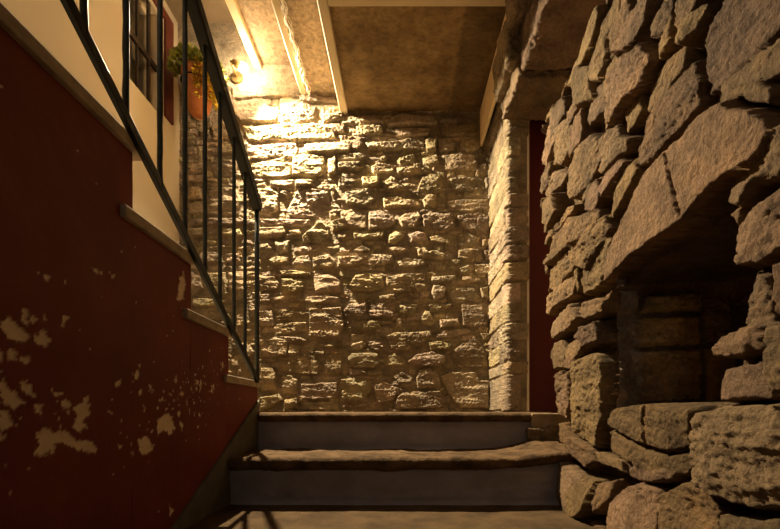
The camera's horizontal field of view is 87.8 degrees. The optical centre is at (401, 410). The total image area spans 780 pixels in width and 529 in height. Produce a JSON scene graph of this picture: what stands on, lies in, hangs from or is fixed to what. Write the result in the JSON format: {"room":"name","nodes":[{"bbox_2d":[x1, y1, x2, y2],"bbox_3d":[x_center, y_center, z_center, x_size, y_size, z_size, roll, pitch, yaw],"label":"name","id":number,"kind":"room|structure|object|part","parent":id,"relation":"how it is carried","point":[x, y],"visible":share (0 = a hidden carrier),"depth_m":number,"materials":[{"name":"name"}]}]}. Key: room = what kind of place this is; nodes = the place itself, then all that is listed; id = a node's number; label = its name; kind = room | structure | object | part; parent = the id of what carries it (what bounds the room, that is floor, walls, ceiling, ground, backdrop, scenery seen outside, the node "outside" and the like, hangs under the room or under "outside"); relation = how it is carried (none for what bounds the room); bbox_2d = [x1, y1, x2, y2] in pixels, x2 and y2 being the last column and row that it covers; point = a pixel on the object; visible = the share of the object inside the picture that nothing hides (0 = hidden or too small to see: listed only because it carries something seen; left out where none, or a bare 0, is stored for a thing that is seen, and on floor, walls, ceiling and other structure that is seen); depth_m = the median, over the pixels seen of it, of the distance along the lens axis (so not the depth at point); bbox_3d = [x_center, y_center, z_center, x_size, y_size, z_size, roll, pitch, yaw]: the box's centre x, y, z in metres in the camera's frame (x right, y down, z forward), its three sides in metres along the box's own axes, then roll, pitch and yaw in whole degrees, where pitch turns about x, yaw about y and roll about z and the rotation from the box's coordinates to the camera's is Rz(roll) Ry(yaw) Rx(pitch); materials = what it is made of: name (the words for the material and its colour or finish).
{"room":"stone stairwell","nodes":[
{"label":"stone stairwell","id":0,"kind":"room"},
{"bbox_2d":[0,0,179,243],"bbox_3d":[-1.725,-1.266,0.890,0.250,3.267,4.180,0,0,0],"label":"wall","id":1,"kind":"structure","parent":0,"point":[48,21],"depth_m":2.29,"materials":[{"name":"beige paint"}]},
{"bbox_2d":[130,0,173,124],"bbox_3d":[-1.679,-2.321,2.538,0.186,0.737,0.555,0,0,0],"label":"window","id":2,"kind":"structure","parent":1,"relation":"in","point":[141,62],"depth_m":2.59,"materials":[{"name":"paint"}]},
{"bbox_3d":[-1.673,-2.275,2.510,0.005,0.590,0.240,0,0,0],"label":"pane","id":3,"kind":"part","parent":2,"relation":"part of","materials":[{"name":"clear glass"}]},
{"bbox_3d":[-1.670,-2.277,2.510,0.030,0.645,0.300,0,0,0],"label":"frame","id":4,"kind":"part","parent":2,"relation":"part of","materials":[{"name":"paint"}]},
{"bbox_3d":[-1.598,-2.337,2.538,0.024,0.705,0.555,0,0,0],"label":"architrave","id":5,"kind":"part","parent":2,"relation":"part of","materials":[{"name":"red wood"}]},
{"bbox_2d":[0,26,257,528],"bbox_3d":[-0.736,-0.146,0.358,0.108,1.026,3.117,0,0,0],"label":"wall","id":6,"kind":"structure","parent":0,"point":[116,406],"depth_m":0.88,"materials":[{"name":"red paint"}]},
{"bbox_2d":[170,400,259,528],"bbox_3d":[-0.680,0.158,1.544,0.016,0.418,0.745,0,0,0],"label":"baseboard","id":7,"kind":"structure","parent":6,"relation":"attached to","point":[212,495],"depth_m":1.50,"materials":[{"name":"grey paint"}]},
{"bbox_2d":[165,0,233,22],"bbox_3d":[-1.365,-2.810,0.875,0.670,0.080,4.150,0,0,0],"label":"ceiling","id":8,"kind":"structure","parent":0,"point":[216,11],"depth_m":2.80,"materials":[{"name":"paint"}]},
{"bbox_2d":[225,0,261,68],"bbox_3d":[-1.028,-2.645,0.865,0.055,0.410,4.130,0,0,0],"label":"beam","id":9,"kind":"structure","parent":8,"relation":"attached to","point":[232,5],"depth_m":2.62,"materials":[{"name":"paint"}]},
{"bbox_2d":[236,0,290,64],"bbox_3d":[-0.860,-2.510,0.875,0.320,0.080,4.150,0,0,0],"label":"ceiling","id":10,"kind":"structure","parent":0,"point":[259,17],"depth_m":2.64,"materials":[{"name":"paint"}]},
{"bbox_2d":[271,0,306,95],"bbox_3d":[-0.700,-2.388,0.865,0.044,0.265,4.130,0,0,0],"label":"beam","id":11,"kind":"structure","parent":10,"relation":"attached to","point":[276,4],"depth_m":2.49,"materials":[{"name":"paint"}]},
{"bbox_2d":[280,0,310,95],"bbox_3d":[-0.656,-2.243,2.365,0.061,0.036,1.033,0,0,0],"label":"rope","id":12,"kind":"object","parent":11,"relation":"hanging from","point":[290,27],"visible":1,"depth_m":2.49,"materials":[{"name":"beige fabric"}]},
{"bbox_2d":[279,0,335,95],"bbox_3d":[-0.560,-2.310,0.875,0.280,0.080,4.150,0,0,0],"label":"ceiling","id":13,"kind":"structure","parent":0,"point":[304,15],"depth_m":2.51,"materials":[{"name":"paint"}]},
{"bbox_2d":[317,0,347,114],"bbox_3d":[-0.415,-2.225,0.865,0.055,0.190,4.130,0,0,0],"label":"beam","id":14,"kind":"structure","parent":13,"relation":"attached to","point":[324,10],"depth_m":2.41,"materials":[{"name":"paint"}]},
{"bbox_2d":[178,23,490,411],"bbox_3d":[-0.441,-1.399,2.900,2.478,2.919,0.064,0,0,0],"label":"wall","id":15,"kind":"structure","parent":0,"point":[374,231],"depth_m":2.90,"materials":[{"name":"stone"}]},
{"bbox_2d":[166,41,229,119],"bbox_3d":[-1.377,-2.210,2.725,0.382,0.431,0.380,0,0,21],"label":"potted plant","id":16,"kind":"object","parent":15,"relation":"attached to","point":[195,59],"visible":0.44,"depth_m":2.65,"materials":[{"name":"green plant"}]},
{"bbox_3d":[-1.375,-2.135,2.730,0.208,0.280,0.208,0,0,0],"label":"pot","id":17,"kind":"part","parent":16,"relation":"part of","materials":[{"name":"ceramic"}]},
{"bbox_2d":[230,59,247,83],"bbox_3d":[-1.124,-2.358,2.796,0.112,0.105,0.219,0,0,-19],"label":"wall lamp","id":18,"kind":"object","parent":15,"relation":"attached to","point":[237,77],"visible":1,"depth_m":2.76,"materials":[{"name":"gold metal"}]},
{"bbox_3d":[-1.156,-2.348,2.779,0.031,0.058,0.187,0,0,-14],"label":"arm","id":19,"kind":"part","parent":18,"relation":"part of","materials":[{"name":"gold metal"}]},
{"bbox_2d":[231,59,241,68],"bbox_3d":[-1.107,-2.330,2.720,0.040,0.045,0.066,0,0,36],"label":"socket","id":20,"kind":"object","parent":18,"relation":"attached to","point":[234,62],"depth_m":2.71,"materials":[{"name":"gold metal"}]},
{"bbox_3d":[-1.170,-2.370,2.876,0.080,0.080,0.012,0,0,0],"label":"wall plate","id":21,"kind":"part","parent":18,"relation":"part of","materials":[{"name":"gold metal"}]},
{"bbox_3d":[-1.082,-2.335,2.755,0.060,0.060,0.063,0,8,36],"label":"bulb","id":22,"kind":"part","parent":18,"relation":"part of","materials":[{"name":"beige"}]},
{"bbox_2d":[487,119,528,411],"bbox_3d":[0.632,-0.944,2.645,0.142,1.948,0.534,0,0,-13],"label":"stone pillar","id":23,"kind":"structure","parent":15,"relation":"attached to","point":[508,274],"depth_m":2.43,"materials":[{"name":"stone"}]},
{"bbox_2d":[527,134,528,411],"bbox_3d":[0.755,-0.870,2.462,0.014,1.780,0.075,0,0,0],"label":"trim","id":24,"kind":"structure","parent":15,"relation":"attached to","point":[528,134],"depth_m":2.42,"materials":[{"name":"white paint"}]},
{"bbox_2d":[529,120,561,412],"bbox_3d":[1.189,-0.915,2.490,0.862,1.870,0.040,0,0,0],"label":"door","id":25,"kind":"structure","parent":15,"relation":"in","point":[542,393],"depth_m":2.47,"materials":[{"name":"red paint"}]},
{"bbox_2d":[186,505,596,528],"bbox_3d":[0.040,0.367,0.000,1.480,0.006,3.200,0,0,0],"label":"floor","id":26,"kind":"structure","parent":0,"point":[230,516],"depth_m":1.40,"materials":[{"name":"brown stone"}]},
{"bbox_2d":[227,412,576,504],"bbox_3d":[0.013,0.191,2.265,1.374,0.375,1.429,0,0,0],"label":"staircase","id":27,"kind":"structure","parent":26,"relation":"on","point":[301,458],"depth_m":1.59,"materials":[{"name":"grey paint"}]},
{"bbox_2d":[329,6,505,111],"bbox_3d":[0.100,-2.188,2.540,1.000,0.065,0.820,0,0,0],"label":"ceiling","id":28,"kind":"structure","parent":0,"point":[392,58],"depth_m":2.45,"materials":[{"name":"paint"}]},
{"bbox_2d":[327,0,504,5],"bbox_3d":[0.084,-2.183,2.110,0.943,0.115,0.040,0,0,0],"label":"beam","id":29,"kind":"structure","parent":28,"relation":"attached to","point":[330,2],"depth_m":2.11,"materials":[{"name":"paint"}]},
{"bbox_2d":[480,13,505,146],"bbox_3d":[0.571,-2.103,2.530,0.022,0.395,0.800,0,0,0],"label":"beam","id":30,"kind":"structure","parent":28,"relation":"attached to","point":[488,103],"depth_m":2.65,"materials":[{"name":"beige paint"}]},
{"bbox_2d":[525,425,562,443],"bbox_3d":[0.689,0.151,2.031,0.252,0.180,0.378,0,0,0],"label":"wall","id":31,"kind":"structure","parent":0,"point":[550,432],"depth_m":1.85,"materials":[{"name":"stone"}]},
{"bbox_2d":[530,413,568,426],"bbox_3d":[0.688,0.046,2.185,0.175,0.071,0.630,0,0,0],"label":"door sill","id":32,"kind":"structure","parent":31,"relation":"on","point":[538,419],"depth_m":1.87,"materials":[{"name":"brown stone"}]},
{"bbox_2d":[483,0,605,156],"bbox_3d":[0.793,-2.120,2.025,0.556,0.797,1.886,0,0,0],"label":"ceiling beam","id":33,"kind":"structure","parent":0,"point":[539,42],"depth_m":2.09,"materials":[{"name":"stone"}]},
{"bbox_2d":[540,0,779,528],"bbox_3d":[0.846,-0.949,1.159,0.541,2.698,1.719,0,0,0],"label":"wall","id":34,"kind":"structure","parent":0,"point":[660,180],"depth_m":1.06,"materials":[{"name":"stone"}]},
{"bbox_3d":[-1.222,0.038,2.290,0.876,0.058,1.380,0,0,0],"label":"floor","id":35,"kind":"structure","parent":0,"visible":0},
{"bbox_2d":[0,2,260,387],"bbox_3d":[-1.134,-0.307,0.362,0.928,0.754,3.125,0,0,0],"label":"staircase","id":36,"kind":"structure","parent":35,"relation":"on","point":[9,22],"depth_m":0.92,"materials":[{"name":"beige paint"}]},
{"bbox_2d":[60,0,262,382],"bbox_3d":[-0.665,-0.941,1.245,0.042,1.623,1.269,0,0,0],"label":"stair railing","id":37,"kind":"object","parent":36,"relation":"on","point":[79,19],"visible":1,"depth_m":1.35,"materials":[{"name":"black metal"}]},
{"bbox_3d":[-0.665,-1.334,1.245,0.042,0.837,1.269,0,0,0],"label":"handrail","id":38,"kind":"part","parent":37,"relation":"part of","materials":[{"name":"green metal"}]},
{"bbox_3d":[-0.665,-0.530,1.857,0.022,0.800,0.022,0,0,0],"label":"post","id":39,"kind":"part","parent":37,"relation":"part of","materials":[{"name":"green metal"}]}
]}

